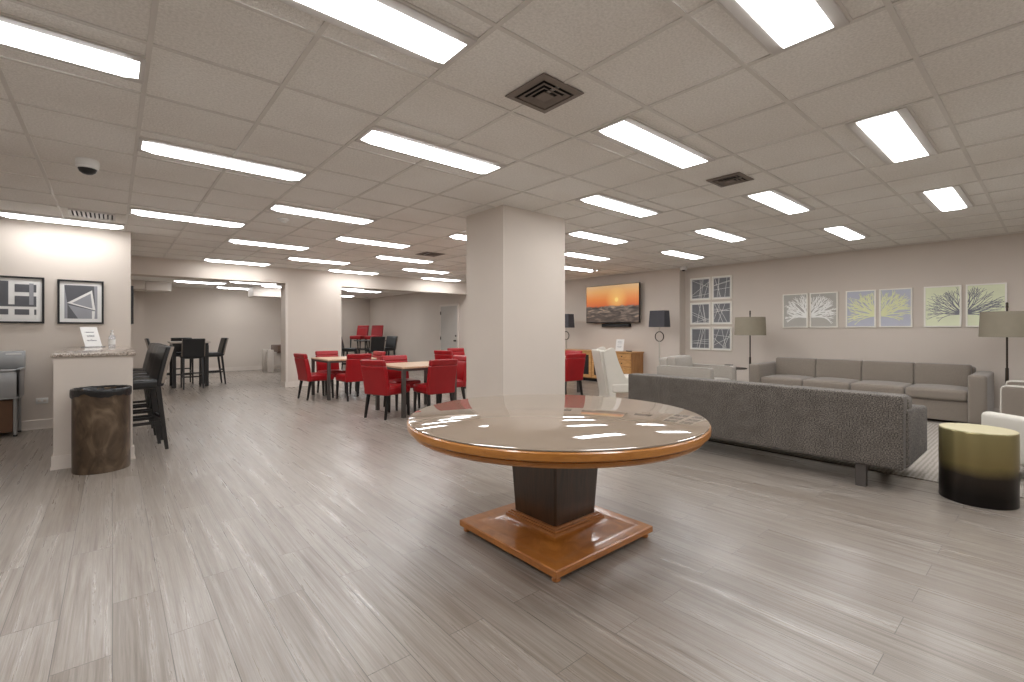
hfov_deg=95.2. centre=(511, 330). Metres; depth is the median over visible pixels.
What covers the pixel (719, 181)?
ceiling vent
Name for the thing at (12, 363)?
utility sink
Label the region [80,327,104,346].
sign holder
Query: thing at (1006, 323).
floor lamp
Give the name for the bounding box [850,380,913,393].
seat cushion
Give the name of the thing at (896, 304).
framed print
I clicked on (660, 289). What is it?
wall
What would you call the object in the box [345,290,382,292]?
ceiling light
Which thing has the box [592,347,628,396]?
chair
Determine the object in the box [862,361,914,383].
cushion
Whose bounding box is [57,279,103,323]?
framed print
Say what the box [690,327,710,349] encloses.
framed print
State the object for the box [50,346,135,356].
countertop
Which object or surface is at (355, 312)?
wall
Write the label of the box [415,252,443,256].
ceiling vent
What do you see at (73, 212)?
ceiling vent
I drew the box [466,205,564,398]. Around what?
wall column
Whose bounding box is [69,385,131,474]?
waste bin
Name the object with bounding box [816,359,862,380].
cushion
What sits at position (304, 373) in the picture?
dining chair
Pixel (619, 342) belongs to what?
sign holder
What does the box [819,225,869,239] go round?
ceiling light
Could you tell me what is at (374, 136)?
ceiling light
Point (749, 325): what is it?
floor lamp
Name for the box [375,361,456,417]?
dining table
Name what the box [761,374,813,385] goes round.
seat cushion
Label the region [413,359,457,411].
dining chair
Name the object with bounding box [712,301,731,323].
framed print
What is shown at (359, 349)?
table
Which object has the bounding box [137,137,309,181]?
ceiling light
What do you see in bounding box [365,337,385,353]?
bar stool
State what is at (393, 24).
ceiling light
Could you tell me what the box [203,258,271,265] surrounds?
ceiling light
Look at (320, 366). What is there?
dining chair
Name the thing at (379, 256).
ceiling light
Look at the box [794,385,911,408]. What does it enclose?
cushion
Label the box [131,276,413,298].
ceiling
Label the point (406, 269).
ceiling light
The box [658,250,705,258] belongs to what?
ceiling light
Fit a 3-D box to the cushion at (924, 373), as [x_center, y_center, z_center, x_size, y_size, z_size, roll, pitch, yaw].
[6.529,0.672,7.090,0.250,0.345,0.634,0,0,-41]
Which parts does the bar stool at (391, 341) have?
seat, backrest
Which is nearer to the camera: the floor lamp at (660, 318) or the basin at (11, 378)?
the basin at (11, 378)
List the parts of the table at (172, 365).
leg, leg, leg, leg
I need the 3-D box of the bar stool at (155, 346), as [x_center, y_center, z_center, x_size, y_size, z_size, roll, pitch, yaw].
[-4.395,0.728,5.474,0.432,1.115,0.546,0,0,42]
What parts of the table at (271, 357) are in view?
leg, leg, brown rail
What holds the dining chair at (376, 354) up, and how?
on the floor
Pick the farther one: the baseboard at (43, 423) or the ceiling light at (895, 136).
the baseboard at (43, 423)
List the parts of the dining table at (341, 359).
leg, leg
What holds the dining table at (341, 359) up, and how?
on the floor
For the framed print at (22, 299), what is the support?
attached to the wall at (51, 252)
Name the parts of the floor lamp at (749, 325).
lamp shade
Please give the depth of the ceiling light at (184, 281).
12.41 m
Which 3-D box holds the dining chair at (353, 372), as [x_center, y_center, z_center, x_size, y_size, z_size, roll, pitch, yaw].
[-2.979,0.854,8.780,0.460,0.862,0.602,0,0,-43]
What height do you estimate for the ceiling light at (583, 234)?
0.041 m
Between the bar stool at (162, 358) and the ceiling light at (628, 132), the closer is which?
the ceiling light at (628, 132)
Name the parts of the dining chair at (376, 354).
leg, backrest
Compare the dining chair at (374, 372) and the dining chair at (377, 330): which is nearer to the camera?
the dining chair at (374, 372)
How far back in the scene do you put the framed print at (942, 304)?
7.39 m
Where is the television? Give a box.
[586,282,639,322]
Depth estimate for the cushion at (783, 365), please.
8.50 m
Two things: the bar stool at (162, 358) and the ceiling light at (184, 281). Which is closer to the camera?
the bar stool at (162, 358)
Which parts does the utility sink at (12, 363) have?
under panel, leg, leg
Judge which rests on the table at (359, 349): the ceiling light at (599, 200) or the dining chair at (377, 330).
the dining chair at (377, 330)
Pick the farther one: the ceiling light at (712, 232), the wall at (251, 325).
the wall at (251, 325)
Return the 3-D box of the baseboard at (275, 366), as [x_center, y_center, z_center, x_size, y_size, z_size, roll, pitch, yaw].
[-8.793,1.222,15.098,4.940,0.125,0.022,0,0,-41]
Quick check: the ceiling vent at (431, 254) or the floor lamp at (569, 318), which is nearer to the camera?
the ceiling vent at (431, 254)
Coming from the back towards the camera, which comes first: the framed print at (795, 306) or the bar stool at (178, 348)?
the bar stool at (178, 348)
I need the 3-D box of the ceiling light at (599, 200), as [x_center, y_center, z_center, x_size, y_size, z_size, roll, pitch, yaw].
[1.243,-1.403,5.328,1.205,0.041,0.326,0,0,-41]
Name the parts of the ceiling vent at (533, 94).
plate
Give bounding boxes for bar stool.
[133,343,160,421]
[133,344,165,427]
[133,345,168,439]
[133,346,173,448]
[145,338,171,374]
[171,338,193,383]
[180,338,205,389]
[201,338,228,383]
[341,337,357,369]
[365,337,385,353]
[384,336,397,355]
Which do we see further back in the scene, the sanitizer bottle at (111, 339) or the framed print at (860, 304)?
the framed print at (860, 304)
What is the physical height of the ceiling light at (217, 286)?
0.041 m
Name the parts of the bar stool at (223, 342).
seat, leg, backrest, leg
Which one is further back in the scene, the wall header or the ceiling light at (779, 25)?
the wall header
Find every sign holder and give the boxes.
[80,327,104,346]
[615,339,623,350]
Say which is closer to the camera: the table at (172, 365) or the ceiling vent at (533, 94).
the ceiling vent at (533, 94)
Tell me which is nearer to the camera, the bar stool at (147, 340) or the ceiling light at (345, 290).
the bar stool at (147, 340)
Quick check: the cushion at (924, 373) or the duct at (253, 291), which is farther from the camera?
the duct at (253, 291)
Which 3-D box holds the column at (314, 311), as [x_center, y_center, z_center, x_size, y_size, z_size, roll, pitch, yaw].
[-4.782,0.102,11.161,1.260,2.365,0.420,0,0,-41]
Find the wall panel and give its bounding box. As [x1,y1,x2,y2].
[131,286,133,324]
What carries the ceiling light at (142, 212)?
attached to the ceiling at (583, 33)
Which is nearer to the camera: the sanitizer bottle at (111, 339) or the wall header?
the sanitizer bottle at (111, 339)
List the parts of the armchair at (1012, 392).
arm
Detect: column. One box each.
[281,283,340,381]
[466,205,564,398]
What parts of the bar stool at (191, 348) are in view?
leg, leg, backrest, leg, leg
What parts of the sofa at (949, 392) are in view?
arm, frame, arm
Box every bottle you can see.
[108,330,115,346]
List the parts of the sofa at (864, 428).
leg, arm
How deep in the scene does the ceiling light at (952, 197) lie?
4.94 m
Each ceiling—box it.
[0,0,1023,281]
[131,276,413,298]
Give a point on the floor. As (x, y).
(277, 535)
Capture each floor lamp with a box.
[565,314,574,348]
[649,310,669,364]
[734,311,765,363]
[978,302,1023,382]
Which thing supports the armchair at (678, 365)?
on the area rug
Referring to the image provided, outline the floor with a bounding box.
[0,363,1023,681]
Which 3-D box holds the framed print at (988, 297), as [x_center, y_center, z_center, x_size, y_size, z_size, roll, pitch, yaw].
[7.128,-0.385,7.028,0.030,0.650,0.436,0,0,-41]
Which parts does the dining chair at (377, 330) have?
backrest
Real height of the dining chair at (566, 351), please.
0.862 m
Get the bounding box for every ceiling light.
[0,14,145,83]
[0,211,125,229]
[129,208,246,227]
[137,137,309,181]
[173,280,226,283]
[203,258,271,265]
[215,286,247,289]
[226,238,311,249]
[228,281,276,284]
[260,285,280,287]
[267,203,376,224]
[278,0,476,69]
[286,257,351,264]
[326,269,379,274]
[334,236,412,247]
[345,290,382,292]
[354,126,505,175]
[373,255,435,262]
[400,268,450,273]
[422,277,461,281]
[446,233,465,239]
[565,230,631,243]
[565,252,612,260]
[565,265,599,271]
[575,193,662,217]
[590,116,715,170]
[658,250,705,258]
[690,227,749,241]
[717,0,849,54]
[741,189,814,214]
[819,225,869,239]
[845,106,937,164]
[916,185,973,211]
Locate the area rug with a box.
[624,397,1023,498]
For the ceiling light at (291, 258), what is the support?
attached to the ceiling at (583, 33)
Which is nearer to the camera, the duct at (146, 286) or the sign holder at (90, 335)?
the sign holder at (90, 335)
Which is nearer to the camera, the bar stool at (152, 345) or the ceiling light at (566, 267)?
the bar stool at (152, 345)
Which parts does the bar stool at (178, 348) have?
backrest, leg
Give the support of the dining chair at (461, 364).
on the floor
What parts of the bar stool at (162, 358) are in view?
seat, leg, backrest, leg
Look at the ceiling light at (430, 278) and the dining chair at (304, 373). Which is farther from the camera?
the ceiling light at (430, 278)
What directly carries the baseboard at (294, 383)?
attached to the column at (314, 311)
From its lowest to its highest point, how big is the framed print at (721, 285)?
0.500 m
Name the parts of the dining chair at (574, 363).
backrest, leg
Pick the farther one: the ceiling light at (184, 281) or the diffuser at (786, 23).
the ceiling light at (184, 281)
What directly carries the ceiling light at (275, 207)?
attached to the ceiling at (583, 33)
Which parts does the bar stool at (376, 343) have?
backrest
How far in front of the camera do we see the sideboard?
11.21 m
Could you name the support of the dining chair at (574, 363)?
on the floor
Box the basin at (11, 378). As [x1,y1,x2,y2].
[0,367,24,399]
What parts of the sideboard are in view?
glass pane, door, door, drawer, drawer, drawer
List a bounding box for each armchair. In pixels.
[657,355,735,380]
[1000,380,1023,416]
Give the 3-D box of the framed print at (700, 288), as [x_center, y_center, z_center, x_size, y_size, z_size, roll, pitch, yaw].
[4.210,-0.935,10.440,0.030,0.500,0.473,0,0,-41]
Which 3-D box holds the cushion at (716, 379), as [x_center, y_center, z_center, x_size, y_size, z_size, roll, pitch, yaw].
[2.391,0.674,4.759,0.248,0.302,0.744,0,0,-41]
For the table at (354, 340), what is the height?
1.000 m
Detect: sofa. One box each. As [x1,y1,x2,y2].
[628,373,926,486]
[749,357,993,424]
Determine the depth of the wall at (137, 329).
12.89 m
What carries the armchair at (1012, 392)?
on the area rug
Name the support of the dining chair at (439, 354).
on the floor
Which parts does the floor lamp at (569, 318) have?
lamp shade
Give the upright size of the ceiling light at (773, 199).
0.041 m
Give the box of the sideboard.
[565,349,643,381]
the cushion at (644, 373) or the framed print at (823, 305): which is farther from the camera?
the framed print at (823, 305)
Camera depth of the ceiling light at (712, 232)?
6.78 m
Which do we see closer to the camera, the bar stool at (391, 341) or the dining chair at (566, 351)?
the dining chair at (566, 351)
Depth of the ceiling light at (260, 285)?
13.51 m
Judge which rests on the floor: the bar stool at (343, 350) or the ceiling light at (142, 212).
the bar stool at (343, 350)
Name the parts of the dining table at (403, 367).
leg, leg, leg, leg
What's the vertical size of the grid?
0.008 m
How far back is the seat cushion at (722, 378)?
7.96 m
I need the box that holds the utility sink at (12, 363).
[0,351,25,436]
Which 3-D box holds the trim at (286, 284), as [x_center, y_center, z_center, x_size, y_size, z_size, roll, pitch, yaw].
[-5.109,0.040,10.597,0.052,2.240,0.012,0,0,-41]
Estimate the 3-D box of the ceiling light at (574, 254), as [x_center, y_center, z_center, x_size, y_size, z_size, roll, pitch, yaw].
[1.421,-1.403,8.871,1.205,0.041,0.326,0,0,-41]
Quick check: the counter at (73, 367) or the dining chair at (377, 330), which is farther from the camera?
the dining chair at (377, 330)
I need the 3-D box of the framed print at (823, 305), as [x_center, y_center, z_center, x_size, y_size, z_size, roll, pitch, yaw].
[5.757,-0.385,8.631,0.030,0.650,0.447,0,0,-41]
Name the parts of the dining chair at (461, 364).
backrest, seat, leg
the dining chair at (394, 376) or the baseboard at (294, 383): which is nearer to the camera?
the dining chair at (394, 376)
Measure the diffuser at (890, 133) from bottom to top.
0.037 m
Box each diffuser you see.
[738,0,832,47]
[857,112,927,161]
[924,187,965,210]
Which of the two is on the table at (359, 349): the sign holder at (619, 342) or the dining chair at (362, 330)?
the dining chair at (362, 330)
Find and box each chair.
[293,353,333,400]
[315,351,345,394]
[336,353,371,401]
[349,351,385,395]
[350,325,368,348]
[360,360,409,419]
[364,325,383,348]
[381,355,420,410]
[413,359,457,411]
[427,355,465,406]
[434,350,465,388]
[447,348,464,354]
[565,350,582,355]
[565,353,585,394]
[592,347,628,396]
[981,411,1023,465]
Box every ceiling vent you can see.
[68,208,115,220]
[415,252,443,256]
[505,73,583,113]
[706,172,753,186]
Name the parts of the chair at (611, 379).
backrest, seat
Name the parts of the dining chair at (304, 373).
leg, backrest, leg, seat, leg, leg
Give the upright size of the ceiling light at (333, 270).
0.041 m
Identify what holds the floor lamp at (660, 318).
on the floor
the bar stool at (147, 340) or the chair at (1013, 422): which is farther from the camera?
the bar stool at (147, 340)
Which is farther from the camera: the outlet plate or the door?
the door
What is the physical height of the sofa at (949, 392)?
0.785 m
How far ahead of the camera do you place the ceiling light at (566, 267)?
10.56 m
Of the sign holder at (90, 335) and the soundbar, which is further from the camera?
the soundbar
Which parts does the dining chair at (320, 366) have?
backrest, seat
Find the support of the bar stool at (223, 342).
on the floor
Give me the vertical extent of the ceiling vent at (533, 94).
0.023 m
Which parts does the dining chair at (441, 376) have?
leg, seat, leg, leg, backrest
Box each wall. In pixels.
[0,218,130,420]
[131,291,143,367]
[144,287,280,369]
[341,298,369,355]
[370,293,465,361]
[565,268,684,373]
[685,233,1023,408]
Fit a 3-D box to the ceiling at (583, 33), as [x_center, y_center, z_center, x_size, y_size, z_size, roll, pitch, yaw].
[0.029,-1.473,5.275,13.500,0.100,14.980,0,0,-41]
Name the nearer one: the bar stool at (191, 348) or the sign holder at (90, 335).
the sign holder at (90, 335)
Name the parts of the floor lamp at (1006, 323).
lamp shade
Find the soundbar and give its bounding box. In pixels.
[602,324,630,326]
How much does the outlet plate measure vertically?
0.074 m
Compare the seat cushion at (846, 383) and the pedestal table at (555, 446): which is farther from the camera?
the seat cushion at (846, 383)
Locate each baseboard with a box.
[21,419,52,430]
[167,365,280,373]
[285,379,341,387]
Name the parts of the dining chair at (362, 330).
seat, backrest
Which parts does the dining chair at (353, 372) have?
leg, seat, leg, leg, backrest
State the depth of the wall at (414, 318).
16.39 m
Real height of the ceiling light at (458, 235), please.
0.041 m
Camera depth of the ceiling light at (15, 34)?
2.32 m
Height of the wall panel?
0.555 m
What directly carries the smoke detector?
attached to the ceiling at (583, 33)
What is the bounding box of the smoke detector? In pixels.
[277,218,288,222]
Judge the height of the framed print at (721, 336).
0.501 m
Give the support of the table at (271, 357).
on the floor
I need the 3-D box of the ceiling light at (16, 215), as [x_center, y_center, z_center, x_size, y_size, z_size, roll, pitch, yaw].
[-5.748,-1.403,6.000,1.205,0.041,0.326,0,0,-41]
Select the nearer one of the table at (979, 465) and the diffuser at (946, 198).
the table at (979, 465)
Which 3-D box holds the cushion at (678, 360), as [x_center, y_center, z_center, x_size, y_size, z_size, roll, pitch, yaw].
[3.025,0.634,8.387,0.620,0.380,0.240,0,0,-41]
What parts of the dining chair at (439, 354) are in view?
backrest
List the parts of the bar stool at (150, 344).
seat, backrest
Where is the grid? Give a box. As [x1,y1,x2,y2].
[0,0,1023,282]
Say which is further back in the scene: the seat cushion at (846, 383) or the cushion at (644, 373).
the seat cushion at (846, 383)
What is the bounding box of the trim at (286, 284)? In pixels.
[285,283,287,381]
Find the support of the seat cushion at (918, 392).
on the sofa at (949, 392)
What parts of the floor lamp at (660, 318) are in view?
lamp shade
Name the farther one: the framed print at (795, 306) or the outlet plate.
the framed print at (795, 306)
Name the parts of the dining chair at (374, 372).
leg, backrest, leg, seat, leg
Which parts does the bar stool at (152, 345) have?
seat, leg, backrest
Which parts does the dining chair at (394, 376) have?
backrest, leg, seat, leg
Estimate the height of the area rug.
0.010 m
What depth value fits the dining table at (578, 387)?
9.72 m
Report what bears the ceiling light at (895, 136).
attached to the ceiling at (583, 33)
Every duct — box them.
[131,280,171,292]
[248,286,280,298]
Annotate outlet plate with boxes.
[36,398,47,403]
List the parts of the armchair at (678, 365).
backrest, arm, arm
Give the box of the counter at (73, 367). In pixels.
[50,346,135,470]
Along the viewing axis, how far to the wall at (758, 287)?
8.07 m
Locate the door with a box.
[440,303,458,350]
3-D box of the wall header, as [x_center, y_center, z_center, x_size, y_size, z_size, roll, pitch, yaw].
[-3.619,-1.252,12.155,9.900,0.343,0.420,0,0,-41]
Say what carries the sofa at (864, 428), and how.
on the floor
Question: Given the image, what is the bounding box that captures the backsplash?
[0,351,25,369]
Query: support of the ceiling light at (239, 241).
attached to the ceiling at (583, 33)
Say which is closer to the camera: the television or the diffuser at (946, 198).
the diffuser at (946, 198)
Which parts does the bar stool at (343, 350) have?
seat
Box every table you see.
[167,341,210,387]
[262,344,280,372]
[311,356,376,399]
[346,348,388,355]
[354,340,385,352]
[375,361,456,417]
[407,394,711,582]
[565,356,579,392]
[938,423,1019,510]
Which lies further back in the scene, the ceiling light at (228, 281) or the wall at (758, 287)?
the ceiling light at (228, 281)
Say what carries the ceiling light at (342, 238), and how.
attached to the ceiling at (583, 33)
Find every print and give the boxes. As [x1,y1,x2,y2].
[0,275,44,322]
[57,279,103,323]
[690,277,710,300]
[690,302,710,324]
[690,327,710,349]
[712,275,731,299]
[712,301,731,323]
[712,327,731,350]
[783,293,807,327]
[810,292,837,327]
[846,290,875,326]
[879,288,912,326]
[924,285,961,326]
[966,282,1006,326]
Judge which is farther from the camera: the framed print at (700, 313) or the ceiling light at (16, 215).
the framed print at (700, 313)
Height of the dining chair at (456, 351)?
0.862 m
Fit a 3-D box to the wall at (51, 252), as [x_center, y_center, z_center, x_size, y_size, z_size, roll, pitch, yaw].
[-9.573,-0.069,8.886,3.400,2.708,8.650,0,0,-41]
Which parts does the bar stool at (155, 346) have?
seat, leg, backrest, leg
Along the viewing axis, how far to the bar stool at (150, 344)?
6.46 m
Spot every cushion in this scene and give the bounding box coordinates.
[644,373,708,378]
[667,355,692,366]
[714,377,729,379]
[716,379,783,384]
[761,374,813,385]
[775,357,816,377]
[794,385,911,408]
[803,377,859,389]
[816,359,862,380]
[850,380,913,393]
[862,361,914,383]
[905,384,967,401]
[914,363,971,386]
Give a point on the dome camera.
(88, 166)
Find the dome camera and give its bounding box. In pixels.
[75,157,99,174]
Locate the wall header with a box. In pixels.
[131,256,465,294]

